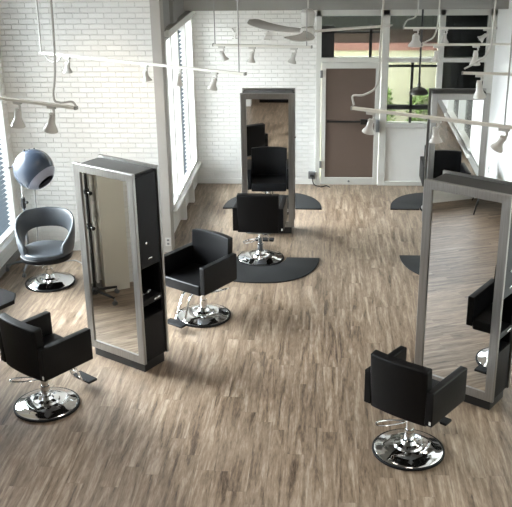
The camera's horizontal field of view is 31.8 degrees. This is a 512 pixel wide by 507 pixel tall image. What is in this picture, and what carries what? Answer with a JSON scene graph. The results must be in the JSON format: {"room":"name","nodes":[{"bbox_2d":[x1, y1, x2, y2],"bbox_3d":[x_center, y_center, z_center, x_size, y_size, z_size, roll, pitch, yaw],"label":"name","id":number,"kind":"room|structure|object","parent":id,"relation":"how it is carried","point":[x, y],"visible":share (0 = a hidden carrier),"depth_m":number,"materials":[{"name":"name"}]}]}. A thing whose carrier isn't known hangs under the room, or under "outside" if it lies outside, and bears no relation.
{"room":"salon","nodes":[
{"label":"salon","id":0,"kind":"room"},
{"bbox_2d":[0,50,19,268],"bbox_3d":[-3.903,-0.111,5.076,0.200,5.600,14.300,1,22,4],"label":"wall","id":1,"kind":"structure","parent":0,"point":[12,248],"depth_m":11.90,"materials":[{"name":"white brick"}]},
{"bbox_2d":[0,79,16,255],"bbox_3d":[-3.418,-1.365,10.197,0.230,3.495,3.090,1,22,4],"label":"window","id":2,"kind":"structure","parent":1,"relation":"in","point":[8,216],"depth_m":11.83,"materials":[{"name":"white paint"}]},
{"bbox_2d":[0,139,10,236],"bbox_3d":[-3.358,-1.741,11.181,0.044,3.208,0.700,1,22,4],"label":"blind","id":3,"kind":"object","parent":2,"relation":"attached to","point":[5,182],"depth_m":11.85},
{"bbox_2d":[0,250,20,277],"bbox_3d":[-3.364,0.565,10.842,0.015,0.100,3.580,1,22,4],"label":"baseboard","id":4,"kind":"structure","parent":1,"relation":"attached to","point":[16,254],"depth_m":11.97,"materials":[{"name":"grey paint"}]},
{"bbox_2d":[0,0,158,250],"bbox_3d":[-2.284,-2.679,11.530,1.970,5.600,0.200,1,22,4],"label":"wall","id":5,"kind":"structure","parent":0,"point":[115,116],"depth_m":11.62,"materials":[{"name":"white brick"}]},
{"bbox_2d":[165,238,170,245],"bbox_3d":[-1.199,-0.158,12.291,0.080,0.120,0.011,1,22,4],"label":"wall outlet","id":6,"kind":"object","parent":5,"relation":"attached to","point":[167,240],"visible":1,"depth_m":12.29,"materials":[{"name":"plastic"}]},
{"bbox_2d":[173,174,197,232],"bbox_3d":[-1.249,-3.256,12.954,0.200,5.600,3.020,1,22,4],"label":"wall","id":7,"kind":"structure","parent":0,"point":[177,217],"depth_m":13.48,"materials":[{"name":"white paint"}]},
{"bbox_2d":[149,0,174,252],"bbox_3d":[-1.241,-2.659,11.437,0.125,5.600,0.230,1,22,4],"label":"trim","id":8,"kind":"structure","parent":7,"relation":"attached to","point":[156,6],"depth_m":11.71,"materials":[{"name":"white paint"}]},
{"bbox_2d":[162,0,185,31],"bbox_3d":[-1.136,-4.612,12.408,0.070,2.680,2.980,1,22,4],"label":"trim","id":9,"kind":"structure","parent":7,"relation":"attached to","point":[172,9],"depth_m":12.29,"materials":[{"name":"grey paint"}]},
{"bbox_2d":[164,11,200,213],"bbox_3d":[-1.147,-2.219,13.501,0.230,2.555,2.590,1,22,4],"label":"window","id":10,"kind":"structure","parent":7,"relation":"in","point":[178,37],"depth_m":13.57,"materials":[{"name":"white glass"}]},
{"bbox_2d":[178,30,186,173],"bbox_3d":[-1.153,-2.274,13.674,0.044,2.268,0.550,1,22,4],"label":"blind","id":11,"kind":"object","parent":10,"relation":"attached to","point":[181,33],"depth_m":13.85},
{"bbox_2d":[180,178,194,219],"bbox_3d":[-1.062,-0.859,13.956,0.090,0.400,0.910,1,22,4],"label":"trim","id":12,"kind":"structure","parent":7,"relation":"attached to","point":[191,193],"depth_m":13.60,"materials":[{"name":"white paint"}]},
{"bbox_2d":[192,10,316,183],"bbox_3d":[1.266,-3.812,14.264,5.000,5.600,0.200,1,22,4],"label":"wall","id":13,"kind":"structure","parent":0,"point":[218,132],"depth_m":14.64,"materials":[{"name":"white brick"}]},
{"bbox_2d":[231,28,237,39],"bbox_3d":[-0.332,-3.506,14.381,0.138,0.187,0.050,1,22,4],"label":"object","id":14,"kind":"structure","parent":13,"relation":"attached to","point":[232,30],"depth_m":14.36,"materials":[{"name":"white paint"}]},
{"bbox_2d":[198,178,313,183],"bbox_3d":[-0.008,-1.228,15.274,1.980,0.090,0.015,1,22,4],"label":"baseboard","id":15,"kind":"structure","parent":13,"relation":"attached to","point":[200,180],"depth_m":15.30,"materials":[{"name":"white paint"}]},
{"bbox_2d":[262,31,268,40],"bbox_3d":[0.149,-3.470,14.355,0.129,0.158,0.050,1,22,4],"label":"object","id":16,"kind":"structure","parent":13,"relation":"attached to","point":[265,32],"depth_m":14.34,"materials":[{"name":"white paint"}]},
{"bbox_2d":[308,171,329,187],"bbox_3d":[1.056,-1.242,15.074,0.412,0.229,0.115,14,26,32],"label":"box","id":17,"kind":"object","parent":13,"relation":"attached to","point":[311,174],"visible":1,"depth_m":15.09,"materials":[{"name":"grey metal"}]},
{"bbox_2d":[183,0,508,10],"bbox_3d":[1.321,-3.840,13.671,4.800,0.175,0.870,1,22,4],"label":"trim","id":18,"kind":"structure","parent":13,"relation":"attached to","point":[189,5],"depth_m":13.28,"materials":[{"name":"grey paint"}]},
{"bbox_2d":[315,9,497,185],"bbox_3d":[2.377,-2.499,14.611,2.800,2.870,0.150,1,22,4],"label":"window","id":19,"kind":"structure","parent":13,"relation":"in","point":[401,144],"depth_m":14.38,"materials":[{"name":"metal"}]},
{"bbox_2d":[319,62,380,184],"bbox_3d":[1.533,-2.104,14.760,0.975,2.030,0.110,1,22,4],"label":"door","id":20,"kind":"structure","parent":19,"relation":"attached to","point":[349,155],"depth_m":14.78,"materials":[{"name":"metal"}]},
{"bbox_2d":[0,183,511,506],"bbox_3d":[-0.249,2.010,7.350,7.200,0.120,17.520,1,22,4],"label":"floor","id":21,"kind":"structure","parent":0,"point":[265,406],"depth_m":8.68,"materials":[{"name":"brown wood"}]},
{"bbox_2d":[0,288,15,309],"bbox_3d":[-2.896,0.720,9.883,0.540,0.500,0.540,-4,22,-9],"label":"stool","id":22,"kind":"object","parent":21,"relation":"on","point":[7,298],"visible":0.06,"depth_m":9.78,"materials":[{"name":"black leather"}]},
{"bbox_2d":[6,148,81,277],"bbox_3d":[-2.657,-0.533,11.374,1.317,1.732,0.949,1,22,4],"label":"dryer","id":23,"kind":"object","parent":21,"relation":"on","point":[33,169],"visible":0.83,"depth_m":10.78,"materials":[{"name":"grey metal"}]},
{"bbox_2d":[8,148,54,189],"bbox_3d":[-2.741,-1.024,10.939,0.581,0.496,0.489,1,22,4],"label":"hood","id":24,"kind":"object","parent":23,"relation":"attached to","point":[34,169],"depth_m":10.76,"materials":[{"name":"blue plastic"}]},
{"bbox_2d":[14,207,75,292],"bbox_3d":[-2.618,-0.050,11.271,0.740,0.908,0.693,-2,22,-3],"label":"chair","id":25,"kind":"object","parent":21,"relation":"on","point":[47,253],"visible":1,"depth_m":11.28,"materials":[{"name":"leather"}]},
{"bbox_2d":[0,311,96,422],"bbox_3d":[-1.945,0.973,8.549,0.664,0.980,0.844,16,27,37],"label":"chair","id":26,"kind":"object","parent":21,"relation":"on","point":[29,346],"visible":1,"depth_m":8.36,"materials":[{"name":"black leather"}]},
{"bbox_2d":[73,154,168,371],"bbox_3d":[-1.345,0.116,9.145,0.809,2.120,0.384,14,26,33],"label":"station","id":27,"kind":"object","parent":21,"relation":"on","point":[118,200],"visible":0.99,"depth_m":8.96,"materials":[{"name":"black laminate"}]},
{"bbox_2d":[80,172,138,354],"bbox_3d":[-1.451,0.115,9.003,0.638,1.858,0.012,14,26,33],"label":"mirror","id":28,"kind":"object","parent":27,"relation":"attached to","point":[105,199],"depth_m":8.99,"materials":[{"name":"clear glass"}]},
{"bbox_2d":[164,228,236,328],"bbox_3d":[-0.678,0.305,10.194,0.664,0.980,0.844,15,26,35],"label":"chair","id":29,"kind":"object","parent":21,"relation":"on","point":[200,267],"visible":0.98,"depth_m":10.21,"materials":[{"name":"black leather"}]},
{"bbox_2d":[232,193,286,265],"bbox_3d":[0.068,-0.426,12.020,0.664,0.980,0.844,2,22,7],"label":"chair","id":30,"kind":"object","parent":21,"relation":"on","point":[253,213],"visible":1,"depth_m":11.67,"materials":[{"name":"black leather"}]},
{"bbox_2d":[240,88,295,232],"bbox_3d":[0.188,-1.297,12.780,0.764,2.040,0.384,1,22,4],"label":"station","id":31,"kind":"object","parent":21,"relation":"on","point":[267,115],"visible":0.86,"depth_m":12.52,"materials":[{"name":"black laminate"}]},
{"bbox_2d":[246,99,288,220],"bbox_3d":[0.165,-1.287,12.604,0.593,1.778,0.012,1,22,4],"label":"mirror","id":32,"kind":"object","parent":31,"relation":"attached to","point":[267,120],"depth_m":12.52,"materials":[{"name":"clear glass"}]},
{"bbox_2d":[223,193,321,209],"bbox_3d":[0.282,-0.856,14.413,1.540,0.018,0.860,1,22,4],"label":"floor mat","id":33,"kind":"object","parent":21,"relation":"on","point":[302,201],"visible":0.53,"depth_m":14.23,"materials":[{"name":"grey plastic"}]},
{"bbox_2d":[233,257,319,282],"bbox_3d":[0.050,0.211,11.715,1.540,0.018,0.860,1,22,4],"label":"floor mat","id":34,"kind":"object","parent":21,"relation":"on","point":[292,268],"visible":0.77,"depth_m":11.64,"materials":[{"name":"grey plastic"}]},
{"bbox_2d":[390,193,422,209],"bbox_3d":[2.876,-0.829,14.242,1.540,0.018,0.860,1,22,4],"label":"floor mat","id":35,"kind":"object","parent":21,"relation":"on","point":[413,201],"visible":0.35,"depth_m":14.17,"materials":[{"name":"grey plastic"}]},
{"bbox_2d":[399,255,419,274],"bbox_3d":[2.663,0.197,11.646,1.540,0.018,0.860,1,22,4],"label":"floor mat","id":36,"kind":"object","parent":21,"relation":"on","point":[412,262],"visible":0.23,"depth_m":11.86,"materials":[{"name":"grey plastic"}]},
{"bbox_2d":[364,346,466,470],"bbox_3d":[1.391,1.232,7.757,0.664,0.980,0.844,17,27,37],"label":"chair","id":37,"kind":"object","parent":21,"relation":"on","point":[398,387],"visible":1,"depth_m":7.53,"materials":[{"name":"black leather"}]},
{"bbox_2d":[419,145,425,210],"bbox_3d":[2.832,-1.097,13.614,0.664,0.980,0.844,1,22,4],"label":"chair","id":38,"kind":"object","parent":21,"relation":"on","point":[422,158],"visible":0.1,"depth_m":13.61,"materials":[{"name":"black leather"}]},
{"bbox_2d":[422,88,490,215],"bbox_3d":[2.779,-1.252,12.563,0.794,2.040,0.384,1,22,4],"label":"station","id":39,"kind":"object","parent":21,"relation":"on","point":[462,149],"visible":0.5,"depth_m":12.26,"materials":[{"name":"black laminate"}]},
{"bbox_2d":[433,100,483,178],"bbox_3d":[2.756,-1.242,12.388,0.623,1.778,0.012,1,22,4],"label":"mirror","id":40,"kind":"object","parent":39,"relation":"attached to","point":[461,150],"depth_m":12.25,"materials":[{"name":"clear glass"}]},
{"bbox_2d":[414,170,511,409],"bbox_3d":[1.983,0.358,8.384,0.849,2.130,0.384,16,27,36],"label":"station","id":41,"kind":"object","parent":21,"relation":"on","point":[464,307],"visible":0.94,"depth_m":8.21,"materials":[{"name":"black laminate"}]},
{"bbox_2d":[422,190,501,391],"bbox_3d":[1.870,0.354,8.248,0.678,1.868,0.012,16,27,36],"label":"mirror","id":42,"kind":"object","parent":41,"relation":"attached to","point":[463,247],"depth_m":8.21,"materials":[{"name":"clear glass"}]},
{"bbox_2d":[409,9,427,95],"bbox_3d":[2.540,-3.126,13.869,0.300,1.335,0.300,1,22,4],"label":"pendant lamp","id":43,"kind":"object","parent":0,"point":[418,91],"visible":0.97,"depth_m":13.98,"materials":[{"name":"brown metal"}]},
{"bbox_2d":[485,0,511,181],"bbox_3d":[3.198,-0.601,6.035,0.200,5.600,17.520,1,22,4],"label":"wall","id":44,"kind":"structure","parent":0,"point":[500,164],"depth_m":13.56,"materials":[{"name":"white paint"}]},
{"bbox_3d":[-0.333,-3.311,5.254,7.200,0.120,17.520,1,22,4],"label":"ceiling","id":45,"kind":"structure","parent":0,"visible":0},
{"bbox_2d":[0,0,77,109],"bbox_3d":[-2.481,-2.666,7.567,2.286,2.715,0.056,12,25,29],"label":"track","id":46,"kind":"object","parent":45,"relation":"hanging from","point":[60,105],"visible":1,"depth_m":7.55,"materials":[{"name":"grey metal"}]},
{"bbox_2d":[11,102,25,128],"bbox_3d":[-2.097,-1.219,7.891,0.126,0.231,0.128,12,25,29],"label":"track spotlight","id":47,"kind":"object","parent":46,"relation":"hanging from","point":[18,123],"visible":1,"depth_m":7.87,"materials":[{"name":"white metal"}]},
{"bbox_2d":[43,106,57,133],"bbox_3d":[-1.766,-1.149,7.704,0.128,0.234,0.126,-6,22,-12],"label":"track spotlight","id":48,"kind":"object","parent":46,"relation":"hanging from","point":[50,127],"visible":1,"depth_m":7.68,"materials":[{"name":"white metal"}]},
{"bbox_2d":[36,0,246,75],"bbox_3d":[-1.300,-3.241,9.087,2.812,2.794,0.040,13,25,31],"label":"track","id":49,"kind":"object","parent":45,"relation":"hanging from","point":[41,52],"visible":0.95,"depth_m":9.49,"materials":[{"name":"grey metal"}]},
{"bbox_2d":[63,57,72,72],"bbox_3d":[-2.121,-2.121,10.113,0.104,0.181,0.104,13,25,31],"label":"track spotlight","id":50,"kind":"object","parent":49,"relation":"hanging from","point":[67,69],"visible":1,"depth_m":10.10,"materials":[{"name":"white metal"}]},
{"bbox_2d":[141,65,151,81],"bbox_3d":[-1.158,-1.903,9.530,0.116,0.186,0.104,13,25,31],"label":"track spotlight","id":51,"kind":"object","parent":49,"relation":"hanging from","point":[147,78],"visible":1,"depth_m":9.52,"materials":[{"name":"white metal"}]},
{"bbox_2d":[174,68,183,86],"bbox_3d":[-0.804,-1.826,9.314,0.104,0.182,0.104,13,25,31],"label":"track spotlight","id":52,"kind":"object","parent":49,"relation":"hanging from","point":[178,82],"visible":1,"depth_m":9.30,"materials":[{"name":"white metal"}]},
{"bbox_2d":[207,72,218,90],"bbox_3d":[-0.434,-1.741,9.091,0.121,0.187,0.104,13,25,31],"label":"track spotlight","id":53,"kind":"object","parent":49,"relation":"hanging from","point":[212,86],"visible":1,"depth_m":9.08,"materials":[{"name":"white metal"}]},
{"bbox_2d":[212,0,312,48],"bbox_3d":[0.048,-3.675,10.029,1.198,2.715,0.040,4,22,13],"label":"track","id":54,"kind":"object","parent":45,"relation":"hanging from","point":[213,44],"visible":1,"depth_m":10.49,"materials":[{"name":"white metal"}]},
{"bbox_2d":[218,46,228,61],"bbox_3d":[-0.383,-2.360,10.660,0.127,0.188,0.104,4,22,13],"label":"track spotlight","id":55,"kind":"object","parent":54,"relation":"hanging from","point":[223,57],"visible":1,"depth_m":10.64,"materials":[{"name":"white metal"}]},
{"bbox_2d":[247,47,255,62],"bbox_3d":[-0.058,-2.339,10.587,0.106,0.183,0.104,4,22,13],"label":"track spotlight","id":56,"kind":"object","parent":54,"relation":"hanging from","point":[251,58],"visible":1,"depth_m":10.57,"materials":[{"name":"white metal"}]},
{"bbox_2d":[288,48,297,63],"bbox_3d":[0.424,-2.303,10.480,0.116,0.186,0.104,4,22,13],"label":"track spotlight","id":57,"kind":"object","parent":54,"relation":"hanging from","point":[291,60],"visible":1,"depth_m":10.46,"materials":[{"name":"white metal"}]},
{"bbox_2d":[247,0,392,41],"bbox_3d":[0.484,-3.962,10.732,1.716,2.710,1.700,-18,27,-36],"label":"ceiling fan","id":58,"kind":"object","parent":45,"relation":"hanging from","point":[257,23],"visible":0.96,"depth_m":11.05,"materials":[{"name":"white metal"}]},
{"bbox_2d":[350,0,511,129],"bbox_3d":[1.504,-2.267,6.396,1.794,2.715,0.042,13,25,32],"label":"track","id":59,"kind":"object","parent":45,"relation":"hanging from","point":[446,119],"visible":1,"depth_m":6.98,"materials":[{"name":"grey metal"}]},
{"bbox_2d":[362,112,376,134],"bbox_3d":[0.918,-1.061,7.308,0.116,0.186,0.104,13,25,32],"label":"track spotlight","id":60,"kind":"object","parent":59,"relation":"hanging from","point":[368,129],"visible":1,"depth_m":7.29,"materials":[{"name":"white metal"}]},
{"bbox_2d":[429,120,442,143],"bbox_3d":[1.403,-0.951,7.001,0.104,0.180,0.104,13,25,32],"label":"track spotlight","id":61,"kind":"object","parent":59,"relation":"hanging from","point":[435,139],"visible":1,"depth_m":6.99,"materials":[{"name":"white metal"}]},
{"bbox_2d":[490,128,509,152],"bbox_3d":[1.825,-0.849,6.738,0.132,0.188,0.104,13,25,31],"label":"track spotlight","id":62,"kind":"object","parent":59,"relation":"hanging from","point":[497,146],"visible":1,"depth_m":6.72,"materials":[{"name":"white metal"}]},
{"bbox_2d":[403,0,496,28],"bbox_3d":[2.503,-4.184,11.222,1.206,2.715,0.041,2,22,6],"label":"track","id":63,"kind":"object","parent":45,"relation":"hanging from","point":[418,0],"visible":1,"depth_m":11.69,"materials":[{"name":"grey metal"}]},
{"bbox_2d":[408,29,422,46],"bbox_3d":[2.097,-2.831,11.806,0.203,0.224,0.203,2,22,6],"label":"track spotlight","id":64,"kind":"object","parent":63,"relation":"hanging from","point":[415,42],"visible":0.94,"depth_m":11.77,"materials":[{"name":"white metal"}]},
{"bbox_2d":[441,29,448,42],"bbox_3d":[2.470,-2.841,11.757,0.104,0.180,0.104,2,22,6],"label":"track spotlight","id":65,"kind":"object","parent":63,"relation":"hanging from","point":[444,40],"visible":0.94,"depth_m":11.74,"materials":[{"name":"white metal"}]},
{"bbox_2d":[478,29,489,42],"bbox_3d":[2.955,-2.829,11.704,0.152,0.179,0.104,2,22,6],"label":"track spotlight","id":66,"kind":"object","parent":63,"relation":"hanging from","point":[481,38],"visible":1,"depth_m":11.68,"materials":[{"name":"white metal"}]},
{"bbox_2d":[421,0,510,45],"bbox_3d":[2.585,-3.664,9.900,1.385,2.715,0.040,0,22,3],"label":"track","id":67,"kind":"object","parent":45,"relation":"hanging from","point":[422,44],"visible":1,"depth_m":10.38,"materials":[{"name":"grey metal"}]},
{"bbox_2d":[431,46,440,61],"bbox_3d":[2.090,-2.322,10.455,0.104,0.180,0.104,0,22,3],"label":"track spotlight","id":68,"kind":"object","parent":67,"relation":"hanging from","point":[435,58],"visible":1,"depth_m":10.44,"materials":[{"name":"white metal"}]},
{"bbox_2d":[469,46,479,65],"bbox_3d":[2.546,-2.300,10.440,0.128,0.224,0.128,0,22,3],"label":"track spotlight","id":69,"kind":"object","parent":67,"relation":"hanging from","point":[475,53],"visible":0.88,"depth_m":10.42,"materials":[{"name":"white metal"}]},
{"bbox_2d":[462,0,511,75],"bbox_3d":[2.500,-2.965,8.129,1.075,2.715,0.040,4,22,12],"label":"track","id":70,"kind":"object","parent":45,"relation":"hanging from","point":[487,53],"visible":1,"depth_m":8.64,"materials":[{"name":"grey metal"}]},
{"bbox_2d":[473,75,485,98],"bbox_3d":[2.180,-1.621,8.740,0.127,0.229,0.128,4,22,12],"label":"track spotlight","id":71,"kind":"object","parent":70,"relation":"hanging from","point":[479,93],"visible":1,"depth_m":8.72,"materials":[{"name":"white metal"}]},
{"label":"outside","id":72,"kind":"structure","parent":0,"visible":0},
{"bbox_3d":[1.403,-1.972,17.978,80.000,0.150,85.000,1,22,4],"label":"ground","id":73,"kind":"structure","parent":72,"visible":0},
{"bbox_2d":[321,15,438,120],"bbox_3d":[2.506,-5.142,18.683,14.000,5.200,2.000,1,22,4],"label":"facade","id":74,"kind":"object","parent":73,"relation":"on","point":[345,44],"visible":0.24,"depth_m":19.54,"materials":[{"name":"beige paint"}]},
{"bbox_3d":[2.406,-2.082,17.959,10.000,0.040,4.000,1,22,4],"label":"lawn","id":75,"kind":"structure","parent":73,"relation":"on","visible":0},
{"bbox_2d":[386,87,396,120],"bbox_3d":[2.623,-3.038,18.964,0.751,1.019,0.704,-12,24,-26],"label":"shrub","id":76,"kind":"object","parent":75,"relation":"on","point":[389,93],"visible":0.1,"depth_m":18.86,"materials":[{"name":"green plant"}]},
{"bbox_2d":[405,88,428,120],"bbox_3d":[3.462,-3.009,18.916,0.832,0.967,0.600,1,22,4],"label":"shrub","id":77,"kind":"object","parent":75,"relation":"on","point":[415,99],"visible":0.3,"depth_m":18.81,"materials":[{"name":"green plant"}]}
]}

